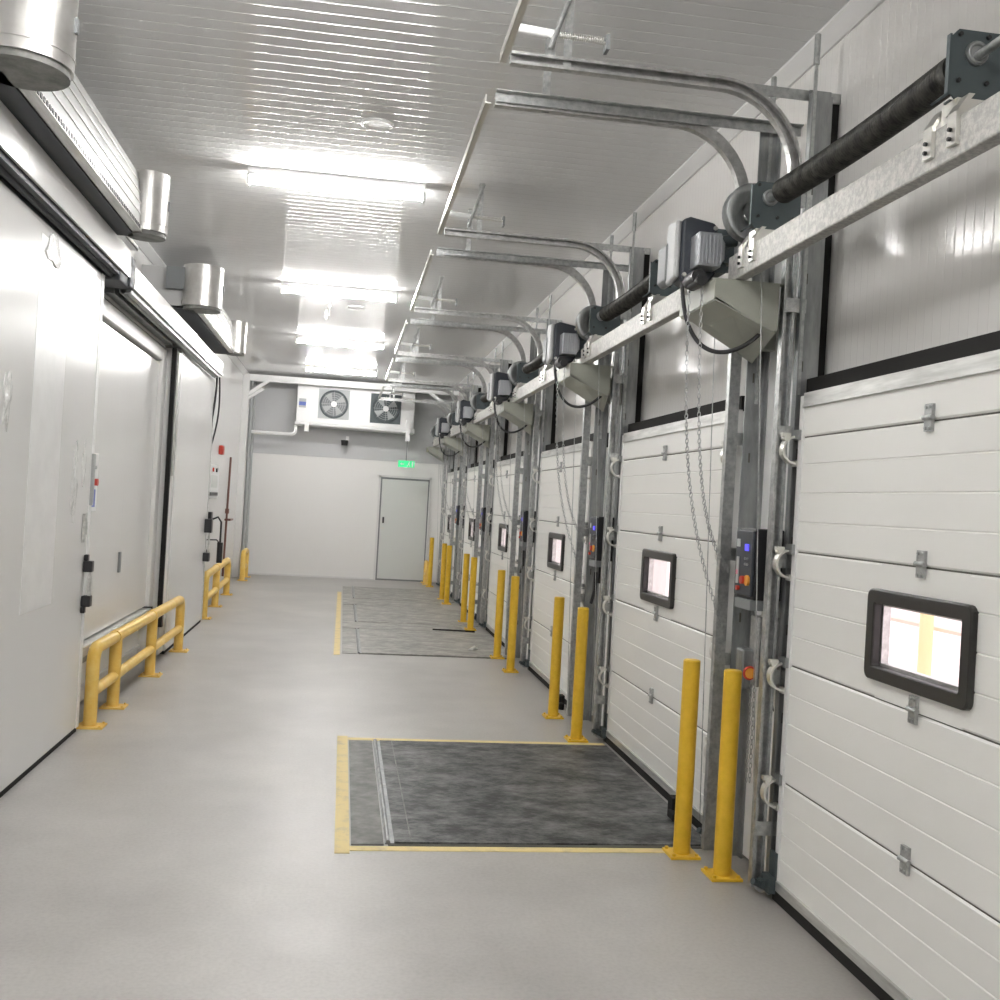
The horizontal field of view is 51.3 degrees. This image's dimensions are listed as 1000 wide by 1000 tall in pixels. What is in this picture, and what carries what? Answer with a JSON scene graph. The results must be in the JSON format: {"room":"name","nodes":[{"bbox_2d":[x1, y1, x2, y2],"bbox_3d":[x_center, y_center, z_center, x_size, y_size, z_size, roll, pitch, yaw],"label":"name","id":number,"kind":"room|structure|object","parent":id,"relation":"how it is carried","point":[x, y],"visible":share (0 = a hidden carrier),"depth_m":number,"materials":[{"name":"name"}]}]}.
{"room":"distribution center","nodes":[
{"label":"distribution center","id":0,"kind":"room"},
{"bbox_2d":[131,248,242,590],"bbox_3d":[-3.150,-0.444,7.312,0.200,3.800,26.200,3,0,-9],"label":"wall","id":1,"kind":"structure","parent":0,"point":[227,434],"depth_m":17.04,"materials":[{"name":"white metal"}]},
{"bbox_2d":[0,100,134,289],"bbox_3d":[-2.337,-1.553,4.518,0.450,0.240,5.240,3,0,-9],"label":"rail cover","id":2,"kind":"object","parent":1,"relation":"attached to","point":[26,169],"visible":0.84,"depth_m":5.32,"materials":[{"name":"white metal"}]},
{"bbox_2d":[0,181,104,797],"bbox_3d":[-2.309,0.025,4.411,0.163,2.930,4.610,3,0,-9],"label":"sliding door","id":3,"kind":"structure","parent":2,"relation":"hanging from","point":[52,297],"depth_m":5.59,"materials":[{"name":"white metal"}]},
{"bbox_2d":[89,454,95,505],"bbox_3d":[-2.602,-0.130,6.652,0.017,0.330,0.040,3,0,-9],"label":"switch plate","id":4,"kind":"object","parent":3,"relation":"attached to","point":[92,456],"depth_m":6.63,"materials":[{"name":"grey plastic"}]},
{"bbox_2d":[0,0,170,241],"bbox_3d":[-2.243,-1.871,5.266,0.821,0.397,2.922,3,0,-9],"label":"curtain","id":5,"kind":"object","parent":1,"relation":"attached to","point":[40,86],"visible":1,"depth_m":4.77,"materials":[{"name":"grey metal"}]},
{"bbox_2d":[19,88,141,231],"bbox_3d":[-2.086,-1.688,5.323,0.060,0.034,2.400,3,0,-9],"label":"grille","id":6,"kind":"object","parent":5,"relation":"attached to","point":[110,196],"depth_m":5.06,"materials":[{"name":"white metal"}]},
{"bbox_2d":[104,267,222,377],"bbox_3d":[-3.122,-1.517,9.729,0.450,0.210,5.260,3,0,-9],"label":"rail cover","id":7,"kind":"object","parent":1,"relation":"attached to","point":[143,305],"visible":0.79,"depth_m":8.49,"materials":[{"name":"white metal"}]},
{"bbox_2d":[80,299,166,701],"bbox_3d":[-3.006,0.040,8.174,0.195,2.860,2.980,3,0,-9],"label":"sliding door","id":8,"kind":"structure","parent":7,"relation":"hanging from","point":[132,373],"depth_m":8.26,"materials":[{"name":"white metal"}]},
{"bbox_2d":[152,348,215,654],"bbox_3d":[-3.296,0.018,11.053,0.185,2.900,2.960,3,0,-9],"label":"sliding door","id":9,"kind":"structure","parent":7,"relation":"hanging from","point":[183,523],"depth_m":10.52,"materials":[{"name":"white metal"}]},
{"bbox_2d":[133,239,248,374],"bbox_3d":[-2.911,-2.298,7.341,0.070,0.070,25.800,3,0,-9],"label":"trim","id":10,"kind":"structure","parent":1,"relation":"attached to","point":[146,248],"depth_m":9.91,"materials":[{"name":"white metal"}]},
{"bbox_2d":[141,263,246,355],"bbox_3d":[-3.151,-1.966,11.091,0.746,0.402,3.352,3,0,-9],"label":"curtain","id":11,"kind":"object","parent":1,"relation":"attached to","point":[195,291],"visible":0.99,"depth_m":9.59,"materials":[{"name":"grey metal"}]},
{"bbox_2d":[198,314,233,352],"bbox_3d":[-3.021,-1.782,11.144,0.060,0.034,2.850,3,0,-9],"label":"grille","id":12,"kind":"object","parent":11,"relation":"attached to","point":[208,323],"depth_m":11.08,"materials":[{"name":"silver plastic"}]},
{"bbox_2d":[209,464,218,497],"bbox_3d":[-4.238,-0.275,15.390,0.070,0.500,1.100,3,0,-9],"label":"control panel","id":13,"kind":"object","parent":1,"relation":"attached to","point":[214,474],"visible":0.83,"depth_m":15.36,"materials":[{"name":"white plastic"}]},
{"bbox_2d":[206,512,222,562],"bbox_3d":[-3.622,0.147,12.660,0.524,1.220,0.194,3,0,-9],"label":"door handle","id":14,"kind":"object","parent":1,"relation":"attached to","point":[210,514],"visible":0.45,"depth_m":12.72,"materials":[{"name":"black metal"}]},
{"bbox_2d":[222,457,232,575],"bbox_3d":[-4.595,0.277,17.655,0.100,2.004,0.518,3,0,-9],"label":"conduit","id":15,"kind":"object","parent":1,"relation":"attached to","point":[226,519],"visible":1,"depth_m":17.50,"materials":[{"name":"brown"}]},
{"bbox_2d":[239,452,446,581],"bbox_3d":[-3.007,-0.369,20.479,4.000,3.800,0.200,3,0,-9],"label":"wall","id":16,"kind":"structure","parent":0,"point":[309,515],"depth_m":20.31,"materials":[{"name":"white paint"}]},
{"bbox_2d":[239,572,369,579],"bbox_3d":[-3.813,1.471,20.248,2.550,0.030,0.030,3,0,-9],"label":"baseboard","id":17,"kind":"structure","parent":16,"relation":"attached to","point":[239,572],"depth_m":20.25,"materials":[{"name":"white"}]},
{"bbox_2d":[246,381,453,464],"bbox_3d":[-2.926,-1.537,20.391,4.000,1.460,0.030,3,0,-9],"label":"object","id":18,"kind":"structure","parent":16,"relation":"attached to","point":[276,405],"depth_m":20.32,"materials":[{"name":"grey"}]},
{"bbox_2d":[373,475,431,581],"bbox_3d":[-1.918,0.564,20.507,1.035,2.060,0.075,3,0,-9],"label":"door","id":19,"kind":"structure","parent":16,"relation":"in","point":[403,505],"depth_m":20.51,"materials":[{"name":"white metal"}]},
{"bbox_2d":[0,574,878,999],"bbox_3d":[-1.191,1.673,7.614,4.400,0.200,26.200,3,0,-9],"label":"floor","id":20,"kind":"structure","parent":0,"point":[181,847],"depth_m":4.40,"materials":[{"name":"concrete"}]},
{"bbox_2d":[76,596,188,729],"bbox_3d":[-2.886,1.201,8.485,0.172,0.558,3.533,3,0,-8],"label":"guard rail","id":21,"kind":"object","parent":20,"relation":"on","point":[113,640],"visible":1,"depth_m":7.43,"materials":[{"name":"yellow metal"}]},
{"bbox_2d":[202,557,232,619],"bbox_3d":[-3.885,1.161,14.336,0.176,0.582,3.264,3,0,-10],"label":"guard rail","id":22,"kind":"object","parent":20,"relation":"on","point":[217,585],"visible":0.88,"depth_m":14.14,"materials":[{"name":"yellow metal"}]},
{"bbox_2d":[237,548,250,580],"bbox_3d":[-4.633,1.159,18.926,0.186,0.546,0.960,3,0,-9],"label":"guard rail","id":23,"kind":"object","parent":20,"relation":"on","point":[244,560],"visible":1,"depth_m":18.51,"materials":[{"name":"yellow metal"}]},
{"bbox_2d":[241,381,253,550],"bbox_3d":[-4.722,-0.422,19.443,0.059,3.700,0.059,3,0,-9],"label":"vertical pipe","id":24,"kind":"object","parent":20,"relation":"on","point":[252,382],"visible":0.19,"depth_m":19.42,"materials":[{"name":"grey plastic"}]},
{"bbox_2d":[245,381,256,547],"bbox_3d":[-4.757,-0.423,19.812,0.055,3.700,0.055,3,0,-9],"label":"vertical pipe","id":25,"kind":"object","parent":20,"relation":"on","point":[255,382],"visible":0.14,"depth_m":19.79,"materials":[{"name":"grey plastic"}]},
{"bbox_2d":[333,592,340,654],"bbox_3d":[-2.164,1.548,13.949,0.065,0.003,6.980,3,0,-9],"label":"floor marking","id":26,"kind":"structure","parent":20,"relation":"on","point":[338,608],"depth_m":12.76,"materials":[{"name":"yellow paint"}]},
{"bbox_2d":[334,736,349,853],"bbox_3d":[-0.880,1.580,5.814,0.068,0.003,2.310,3,0,-9],"label":"floor marking","id":27,"kind":"object","parent":20,"relation":"on","point":[341,845],"depth_m":5.48,"materials":[{"name":"yellow paint"}]},
{"bbox_2d":[232,373,458,576],"bbox_3d":[-2.869,-0.346,19.550,4.000,3.760,0.120,3,0,-9],"label":"frame","id":28,"kind":"object","parent":20,"relation":"on","point":[247,393],"visible":0.86,"depth_m":19.23,"materials":[{"name":"white metal"}]},
{"bbox_2d":[342,598,442,607],"bbox_3d":[-1.656,1.583,15.982,1.505,0.011,0.960,3,0,-9],"label":"dock leveler","id":29,"kind":"object","parent":20,"relation":"on","point":[350,601],"visible":1,"depth_m":15.95,"materials":[{"name":"grey metal"}]},
{"bbox_2d":[343,586,454,602],"bbox_3d":[-1.752,1.581,17.565,1.785,0.022,2.150,3,0,-9],"label":"dock leveler","id":30,"kind":"object","parent":20,"relation":"on","point":[356,592],"visible":0.95,"depth_m":17.44,"materials":[{"name":"metal"}]},
{"bbox_2d":[342,621,462,631],"bbox_3d":[-1.218,1.593,13.062,1.505,0.011,0.655,3,0,-9],"label":"sheet","id":31,"kind":"object","parent":20,"relation":"on","point":[345,624],"visible":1,"depth_m":13.06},
{"bbox_2d":[342,604,479,626],"bbox_3d":[-1.289,1.592,14.480,1.785,0.022,2.110,3,0,-9],"label":"dock leveler","id":32,"kind":"object","parent":20,"relation":"on","point":[362,613],"visible":0.92,"depth_m":14.35,"materials":[{"name":"metal"}]},
{"bbox_2d":[342,627,506,658],"bbox_3d":[-0.880,1.601,11.751,1.785,0.022,2.028,3,0,-9],"label":"dock leveler","id":33,"kind":"object","parent":20,"relation":"on","point":[368,641],"visible":0.93,"depth_m":11.61,"materials":[{"name":"metal"}]},
{"bbox_2d":[425,537,433,586],"bbox_3d":[-1.294,1.164,19.478,0.144,0.924,0.144,3,0,-9],"label":"bollard","id":34,"kind":"object","parent":20,"relation":"on","point":[431,548],"visible":1,"depth_m":19.44,"materials":[{"name":"yellow metal"}]},
{"bbox_2d":[437,543,446,599],"bbox_3d":[-0.930,1.172,17.055,0.144,0.924,0.144,3,0,-9],"label":"bollard","id":35,"kind":"object","parent":20,"relation":"on","point":[444,545],"visible":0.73,"depth_m":17.02,"materials":[{"name":"yellow metal"}]},
{"bbox_2d":[441,545,451,604],"bbox_3d":[-0.817,1.175,16.364,0.144,0.924,0.144,3,0,-9],"label":"bollard","id":36,"kind":"object","parent":20,"relation":"on","point":[449,547],"visible":1,"depth_m":16.33,"materials":[{"name":"yellow metal"}]},
{"bbox_2d":[458,554,469,621],"bbox_3d":[-0.470,1.183,13.989,0.144,0.924,0.144,3,0,-9],"label":"bollard","id":37,"kind":"object","parent":20,"relation":"on","point":[466,556],"visible":0.88,"depth_m":13.96,"materials":[{"name":"yellow metal"}]},
{"bbox_2d":[464,557,476,630],"bbox_3d":[-0.351,1.186,13.198,0.144,0.924,0.144,3,0,-9],"label":"bollard","id":38,"kind":"object","parent":20,"relation":"on","point":[473,571],"visible":0.98,"depth_m":13.16,"materials":[{"name":"yellow metal"}]},
{"bbox_2d":[348,737,603,744],"bbox_3d":[-0.146,1.628,7.009,1.741,0.003,0.075,3,0,-9],"label":"floor marking","id":39,"kind":"structure","parent":20,"relation":"on","point":[349,738],"depth_m":7.01,"materials":[{"name":"yellow paint"}]},
{"bbox_2d":[490,570,505,658],"bbox_3d":[-0.007,1.194,10.904,0.144,0.924,0.144,3,0,-9],"label":"bollard","id":40,"kind":"object","parent":20,"relation":"on","point":[501,573],"visible":1,"depth_m":10.87,"materials":[{"name":"yellow metal"}]},
{"bbox_2d":[350,846,664,852],"bbox_3d":[0.047,1.628,4.851,1.481,0.003,0.060,3,0,-9],"label":"floor marking","id":41,"kind":"object","parent":20,"relation":"on","point":[352,848],"depth_m":4.84,"materials":[{"name":"yellow paint"}]},
{"bbox_2d":[502,576,519,672],"bbox_3d":[0.124,1.197,10.064,0.144,0.924,0.144,3,0,-9],"label":"bollard","id":42,"kind":"object","parent":20,"relation":"on","point":[514,595],"visible":1,"depth_m":10.03,"materials":[{"name":"yellow metal"}]},
{"bbox_2d":[410,208,628,720],"bbox_3d":[-0.037,-0.259,9.052,1.515,3.803,2.525,3,0,-9],"label":"door track","id":43,"kind":"object","parent":20,"relation":"on","point":[565,265],"visible":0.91,"depth_m":7.95,"materials":[{"name":"metal"}]},
{"bbox_2d":[519,441,592,707],"bbox_3d":[0.477,0.602,9.183,0.152,2.145,2.243,3,0,-9],"label":"door","id":44,"kind":"structure","parent":43,"relation":"attached to","point":[551,579],"depth_m":9.39,"materials":[{"name":"grey metal"}]},
{"bbox_2d":[349,739,701,848],"bbox_3d":[0.019,1.623,5.937,1.735,0.022,2.082,3,0,-9],"label":"dock leveler","id":45,"kind":"object","parent":20,"relation":"on","point":[432,793],"visible":0.96,"depth_m":5.67,"materials":[{"name":"metal"}]},
{"bbox_2d":[667,795,675,820],"bbox_3d":[0.925,1.621,5.484,0.080,0.097,0.160,3,0,-9],"label":"block","id":46,"kind":"object","parent":45,"relation":"on","point":[671,798],"visible":0.52,"depth_m":5.48,"materials":[{"name":"black rubber"}]},
{"bbox_2d":[542,596,564,718],"bbox_3d":[0.431,1.204,7.987,0.144,0.924,0.144,3,0,-9],"label":"bollard","id":47,"kind":"object","parent":20,"relation":"on","point":[558,615],"visible":1,"depth_m":7.95,"materials":[{"name":"yellow metal"}]},
{"bbox_2d":[564,607,588,742],"bbox_3d":[0.554,1.208,7.237,0.144,0.924,0.144,3,0,-9],"label":"bollard","id":48,"kind":"object","parent":20,"relation":"on","point":[576,736],"visible":1,"depth_m":7.20,"materials":[{"name":"yellow metal"}]},
{"bbox_2d":[499,0,840,894],"bbox_3d":[0.838,-0.238,3.227,1.515,3.803,2.525,3,0,-9],"label":"door track","id":49,"kind":"object","parent":20,"relation":"on","point":[807,306],"visible":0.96,"depth_m":4.48,"materials":[{"name":"metal"}]},
{"bbox_2d":[750,349,999,999],"bbox_3d":[1.352,0.622,3.359,0.152,2.145,2.243,3,0,-9],"label":"door","id":50,"kind":"structure","parent":49,"relation":"attached to","point":[887,853],"depth_m":3.57,"materials":[{"name":"white metal"}]},
{"bbox_2d":[662,658,700,859],"bbox_3d":[0.882,1.215,4.920,0.144,0.924,0.144,3,0,-9],"label":"bollard","id":51,"kind":"object","parent":20,"relation":"on","point":[681,849],"visible":1,"depth_m":4.88,"materials":[{"name":"yellow metal"}]},
{"bbox_2d":[701,669,742,881],"bbox_3d":[1.017,1.221,4.657,0.144,0.924,0.144,3,0,-9],"label":"bollard","id":52,"kind":"object","parent":20,"relation":"on","point":[721,871],"visible":1,"depth_m":4.62,"materials":[{"name":"yellow metal"}]},
{"bbox_2d":[74,0,849,387],"bbox_3d":[-0.964,-2.296,7.633,4.400,0.150,26.200,3,0,-9],"label":"ceiling","id":53,"kind":"structure","parent":0,"point":[197,93],"depth_m":6.27,"materials":[{"name":"white metal"}]},
{"bbox_2d":[246,166,425,203],"bbox_3d":[-1.122,-2.171,7.186,1.220,0.120,0.070,3,0,-9],"label":"ceiling light","id":54,"kind":"object","parent":53,"relation":"attached to","point":[254,175],"visible":1,"depth_m":7.16,"materials":[{"name":"white plastic"}]},
{"bbox_2d":[280,281,397,303],"bbox_3d":[-1.689,-2.185,10.963,1.220,0.120,0.070,3,0,-9],"label":"ceiling light","id":55,"kind":"object","parent":53,"relation":"attached to","point":[287,287],"visible":1,"depth_m":10.94,"materials":[{"name":"white plastic"}]},
{"bbox_2d":[296,334,383,350],"bbox_3d":[-2.227,-2.198,14.543,1.220,0.120,0.070,3,0,-9],"label":"ceiling light","id":56,"kind":"object","parent":53,"relation":"attached to","point":[308,339],"visible":1,"depth_m":14.52,"materials":[{"name":"white plastic"}]},
{"bbox_2d":[305,364,376,376],"bbox_3d":[-2.714,-2.209,17.787,1.220,0.120,0.070,3,0,-9],"label":"ceiling light","id":57,"kind":"object","parent":53,"relation":"attached to","point":[316,368],"visible":1,"depth_m":17.76,"materials":[{"name":"white plastic"}]},
{"bbox_2d":[295,384,415,440],"bbox_3d":[-2.771,-1.690,20.020,2.260,1.020,0.670,3,0,-9],"label":"evaporator unit","id":58,"kind":"object","parent":53,"relation":"hanging from","point":[317,406],"visible":0.93,"depth_m":19.80,"materials":[{"name":"white metal"}]},
{"bbox_2d":[295,421,414,434],"bbox_3d":[-2.795,-1.381,20.063,2.260,0.080,0.580,3,0,-9],"label":"drip tray","id":59,"kind":"object","parent":58,"relation":"on","point":[364,425],"depth_m":19.82,"materials":[{"name":"white metal"}]},
{"bbox_2d":[361,117,392,130],"bbox_3d":[-0.722,-2.208,6.123,0.190,0.020,0.190,3,0,-9],"label":"smoke detector","id":60,"kind":"object","parent":53,"relation":"attached to","point":[375,124],"visible":1,"depth_m":6.11,"materials":[{"name":"white plastic"}]},
{"bbox_2d":[378,365,470,599],"bbox_3d":[-1.421,-0.292,18.268,1.515,3.803,2.525,3,0,-9],"label":"door track","id":61,"kind":"object","parent":53,"relation":"hanging from","point":[394,385],"visible":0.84,"depth_m":17.17,"materials":[{"name":"metal"}]},
{"bbox_2d":[436,471,458,597],"bbox_3d":[-0.907,0.569,18.400,0.152,2.145,2.243,3,0,-9],"label":"door","id":62,"kind":"structure","parent":61,"relation":"attached to","point":[449,494],"depth_m":18.73,"materials":[{"name":"grey metal"}]},
{"bbox_2d":[385,335,499,622],"bbox_3d":[-0.949,-0.281,15.123,1.515,3.803,2.525,3,0,-9],"label":"door track","id":63,"kind":"object","parent":53,"relation":"hanging from","point":[474,388],"visible":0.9,"depth_m":14.03,"materials":[{"name":"metal"}]},
{"bbox_2d":[454,465,484,619],"bbox_3d":[-0.434,0.580,15.255,0.152,2.145,2.243,3,0,-9],"label":"door","id":64,"kind":"structure","parent":63,"relation":"attached to","point":[468,542],"depth_m":15.56,"materials":[{"name":"grey metal"}]},
{"bbox_2d":[395,290,545,657],"bbox_3d":[-0.497,-0.270,12.117,1.515,3.803,2.525,3,0,-9],"label":"door track","id":65,"kind":"object","parent":53,"relation":"hanging from","point":[504,330],"visible":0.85,"depth_m":11.02,"materials":[{"name":"metal"}]},
{"bbox_2d":[478,456,522,646],"bbox_3d":[0.017,0.591,12.249,0.152,2.145,2.243,3,0,-9],"label":"door","id":66,"kind":"structure","parent":65,"relation":"attached to","point":[499,553],"depth_m":12.59,"materials":[{"name":"grey metal"}]},
{"bbox_2d":[438,28,803,858],"bbox_3d":[0.413,-0.248,6.055,1.515,3.803,2.525,3,0,-9],"label":"door track","id":67,"kind":"object","parent":53,"relation":"hanging from","point":[696,123],"visible":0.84,"depth_m":4.95,"materials":[{"name":"metal"}]},
{"bbox_2d":[591,410,743,835],"bbox_3d":[0.927,0.612,6.187,0.152,2.145,2.243,3,0,-9],"label":"door","id":68,"kind":"structure","parent":67,"relation":"attached to","point":[652,633],"depth_m":6.14,"materials":[{"name":"grey metal"}]},
{"bbox_2d":[454,0,999,594],"bbox_3d":[0.982,-0.204,8.034,0.200,3.800,26.000,3,0,-9],"label":"wall","id":69,"kind":"structure","parent":0,"point":[920,271],"depth_m":4.20,"materials":[{"name":"white metal"}]},
{"bbox_2d":[442,437,467,456],"bbox_3d":[-0.692,-0.838,16.595,0.445,0.280,0.467,3,0,-9],"label":"bracket","id":70,"kind":"object","parent":69,"relation":"attached to","point":[454,444],"visible":0.7,"depth_m":16.36,"materials":[{"name":"grey metal"}]},
{"bbox_2d":[435,417,459,532],"bbox_3d":[-0.856,-0.382,16.631,0.412,1.859,0.437,3,0,-9],"label":"motor","id":71,"kind":"object","parent":70,"relation":"attached to","point":[442,428],"visible":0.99,"depth_m":16.57,"materials":[{"name":"grey metal"}]},
{"bbox_2d":[450,420,471,436],"bbox_3d":[-0.581,-1.037,15.229,0.055,0.113,2.460,3,0,-9],"label":"support rail","id":72,"kind":"object","parent":70,"relation":"on","point":[455,431],"visible":0.43,"depth_m":15.49,"materials":[{"name":"silver metal"}]},
{"bbox_2d":[447,411,475,556],"bbox_3d":[-0.585,0.068,15.233,0.283,2.911,2.540,3,0,-9],"label":"spring","id":73,"kind":"object","parent":72,"relation":"attached to","point":[451,416],"visible":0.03,"depth_m":16.22,"materials":[{"name":"grey metal"}]},
{"bbox_2d":[463,424,495,448],"bbox_3d":[-0.240,-0.827,13.589,0.445,0.280,0.467,3,0,-9],"label":"bracket","id":74,"kind":"object","parent":69,"relation":"attached to","point":[479,432],"visible":0.88,"depth_m":13.36,"materials":[{"name":"grey metal"}]},
{"bbox_2d":[455,400,485,540],"bbox_3d":[-0.404,-0.371,13.625,0.412,1.859,0.437,3,0,-9],"label":"motor","id":75,"kind":"object","parent":74,"relation":"attached to","point":[464,414],"visible":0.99,"depth_m":13.56,"materials":[{"name":"grey metal"}]},
{"bbox_2d":[474,400,507,423],"bbox_3d":[-0.130,-1.026,12.223,0.055,0.113,2.460,3,0,-9],"label":"support rail","id":76,"kind":"object","parent":74,"relation":"on","point":[485,414],"visible":0.42,"depth_m":12.41,"materials":[{"name":"silver metal"}]},
{"bbox_2d":[470,386,515,613],"bbox_3d":[-0.133,0.078,12.226,0.283,2.911,2.540,3,0,-9],"label":"spring","id":77,"kind":"object","parent":76,"relation":"attached to","point":[479,402],"visible":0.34,"depth_m":13.20,"materials":[{"name":"grey metal"}]},
{"bbox_2d":[499,363,522,460],"bbox_3d":[0.224,-1.097,12.407,0.100,1.340,2.210,3,0,-9],"label":"trim","id":78,"kind":"structure","parent":69,"relation":"attached to","point":[505,456],"depth_m":13.45,"materials":[{"name":"black rubber"}]},
{"bbox_2d":[497,402,540,434],"bbox_3d":[0.220,-0.816,10.523,0.445,0.280,0.467,3,0,-9],"label":"bracket","id":79,"kind":"object","parent":69,"relation":"attached to","point":[513,412],"visible":0.88,"depth_m":10.30,"materials":[{"name":"grey metal"}]},
{"bbox_2d":[487,372,526,552],"bbox_3d":[0.056,-0.360,10.559,0.412,1.859,0.437,3,0,-9],"label":"motor","id":80,"kind":"object","parent":79,"relation":"attached to","point":[499,389],"visible":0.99,"depth_m":10.50,"materials":[{"name":"black plastic"}]},
{"bbox_2d":[512,364,567,402],"bbox_3d":[0.330,-1.016,9.157,0.055,0.113,2.460,3,0,-9],"label":"support rail","id":81,"kind":"object","parent":79,"relation":"on","point":[533,386],"visible":0.49,"depth_m":9.20,"materials":[{"name":"silver metal"}]},
{"bbox_2d":[508,333,586,690],"bbox_3d":[0.327,0.089,9.161,0.283,2.911,2.540,3,0,-9],"label":"spring","id":82,"kind":"object","parent":81,"relation":"attached to","point":[520,373],"visible":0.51,"depth_m":10.11,"materials":[{"name":"grey metal"}]},
{"bbox_2d":[519,510,535,546],"bbox_3d":[0.288,0.289,10.503,0.190,0.360,0.195,3,0,-9],"label":"control box","id":83,"kind":"object","parent":69,"relation":"attached to","point":[525,513],"visible":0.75,"depth_m":10.40,"materials":[{"name":"black plastic"}]},
{"bbox_2d":[526,390,542,658],"bbox_3d":[0.431,0.068,10.597,0.095,3.180,0.330,3,0,-9],"label":"trim","id":84,"kind":"structure","parent":69,"relation":"attached to","point":[541,390],"depth_m":10.71,"materials":[{"name":"white rubber"}]},
{"bbox_2d":[545,383,608,450],"bbox_3d":[0.684,-1.086,9.341,0.100,1.340,2.210,3,0,-9],"label":"trim","id":85,"kind":"structure","parent":69,"relation":"attached to","point":[578,440],"depth_m":10.18,"materials":[{"name":"black rubber"}]},
{"bbox_2d":[557,363,613,411],"bbox_3d":[0.670,-0.805,7.527,0.445,0.280,0.467,3,0,-9],"label":"bracket","id":86,"kind":"object","parent":69,"relation":"attached to","point":[582,379],"visible":0.79,"depth_m":7.30,"materials":[{"name":"grey metal"}]},
{"bbox_2d":[542,322,601,578],"bbox_3d":[0.506,-0.349,7.563,0.412,1.859,0.437,3,0,-9],"label":"motor","id":87,"kind":"object","parent":86,"relation":"attached to","point":[562,345],"visible":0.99,"depth_m":7.50,"materials":[{"name":"grey metal"}]},
{"bbox_2d":[580,289,688,363],"bbox_3d":[0.780,-1.005,6.161,0.055,0.113,2.460,3,0,-9],"label":"support rail","id":88,"kind":"object","parent":86,"relation":"on","point":[667,309],"visible":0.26,"depth_m":6.03,"materials":[{"name":"silver metal"}]},
{"bbox_2d":[575,229,733,821],"bbox_3d":[0.777,0.100,6.164,0.283,2.911,2.540,3,0,-9],"label":"spring","id":89,"kind":"object","parent":88,"relation":"attached to","point":[592,322],"visible":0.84,"depth_m":6.39,"materials":[{"name":"grey metal"}]},
{"bbox_2d":[591,447,607,714],"bbox_3d":[0.602,0.631,9.211,0.105,2.100,2.155,3,0,-9],"label":"trim","id":90,"kind":"structure","parent":69,"relation":"attached to","point":[607,447],"depth_m":8.15,"materials":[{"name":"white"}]},
{"bbox_2d":[588,516,613,566],"bbox_3d":[0.738,0.300,7.506,0.190,0.360,0.195,3,0,-9],"label":"control box","id":91,"kind":"object","parent":69,"relation":"attached to","point":[595,550],"visible":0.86,"depth_m":7.41,"materials":[{"name":"black plastic"}]},
{"bbox_2d":[601,320,625,725],"bbox_3d":[0.881,0.078,7.600,0.095,3.180,0.330,3,0,-9],"label":"trim","id":92,"kind":"structure","parent":69,"relation":"attached to","point":[624,320],"depth_m":7.61,"materials":[{"name":"white rubber"}]},
{"bbox_2d":[458,0,884,387],"bbox_3d":[0.969,-2.074,7.925,0.070,0.070,25.800,3,0,-9],"label":"trim","id":93,"kind":"structure","parent":69,"relation":"attached to","point":[854,12],"depth_m":5.88,"materials":[{"name":"white metal"}]},
{"bbox_2d":[628,254,744,431],"bbox_3d":[1.134,-1.075,6.345,0.100,1.340,2.210,3,0,-9],"label":"trim","id":94,"kind":"structure","parent":69,"relation":"attached to","point":[719,406],"depth_m":6.86,"materials":[{"name":"black rubber"}]},
{"bbox_2d":[679,278,783,362],"bbox_3d":[1.094,-0.795,4.698,0.445,0.280,0.467,3,0,-9],"label":"dock light","id":95,"kind":"object","parent":69,"relation":"attached to","point":[732,327],"visible":0.93,"depth_m":4.52,"materials":[{"name":"grey metal"}]},
{"bbox_2d":[657,217,759,627],"bbox_3d":[0.931,-0.339,4.735,0.412,1.859,0.437,3,0,-9],"label":"motor","id":96,"kind":"object","parent":95,"relation":"attached to","point":[694,253],"visible":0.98,"depth_m":4.67,"materials":[{"name":"grey metal"}]},
{"bbox_2d":[728,91,999,279],"bbox_3d":[1.205,-0.995,3.332,0.055,0.113,2.460,3,0,-9],"label":"support rail","id":97,"kind":"object","parent":95,"relation":"on","point":[905,172],"visible":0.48,"depth_m":3.28,"materials":[{"name":"silver metal"}]},
{"bbox_2d":[722,29,999,867],"bbox_3d":[1.202,0.110,3.336,0.283,2.911,2.540,3,0,-9],"label":"spring","id":98,"kind":"object","parent":97,"relation":"attached to","point":[969,73],"visible":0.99,"depth_m":3.37,"materials":[{"name":"metal"}]},
{"bbox_2d":[736,611,779,782],"bbox_3d":[1.161,0.876,4.667,0.179,0.780,0.160,3,0,-9],"label":"switch","id":99,"kind":"object","parent":69,"relation":"attached to","point":[745,656],"visible":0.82,"depth_m":4.65,"materials":[{"name":"metal"}]},
{"bbox_2d":[734,528,783,610],"bbox_3d":[1.163,0.310,4.678,0.190,0.360,0.195,3,0,-9],"label":"control box","id":100,"kind":"object","parent":69,"relation":"attached to","point":[746,547],"visible":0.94,"depth_m":4.59,"materials":[{"name":"black plastic"}]},
{"bbox_2d":[742,208,801,870],"bbox_3d":[1.306,0.088,4.772,0.095,3.180,0.330,3,0,-9],"label":"trim","id":101,"kind":"structure","parent":69,"relation":"attached to","point":[778,267],"depth_m":4.87,"materials":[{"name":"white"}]},
{"bbox_2d":[806,104,999,392],"bbox_3d":[1.559,-1.065,3.517,0.100,1.340,2.210,3,0,-9],"label":"trim","id":102,"kind":"structure","parent":69,"relation":"attached to","point":[988,342],"depth_m":3.97,"materials":[{"name":"black rubber"}]},
{"label":"outside","id":103,"kind":"structure","parent":0,"visible":0},
{"bbox_2d":[666,562,961,684],"bbox_3d":[12.368,3.666,26.139,27.400,0.050,72.000,3,0,-9],"label":"ground","id":104,"kind":"structure","parent":103,"point":[904,638],"depth_m":25.11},
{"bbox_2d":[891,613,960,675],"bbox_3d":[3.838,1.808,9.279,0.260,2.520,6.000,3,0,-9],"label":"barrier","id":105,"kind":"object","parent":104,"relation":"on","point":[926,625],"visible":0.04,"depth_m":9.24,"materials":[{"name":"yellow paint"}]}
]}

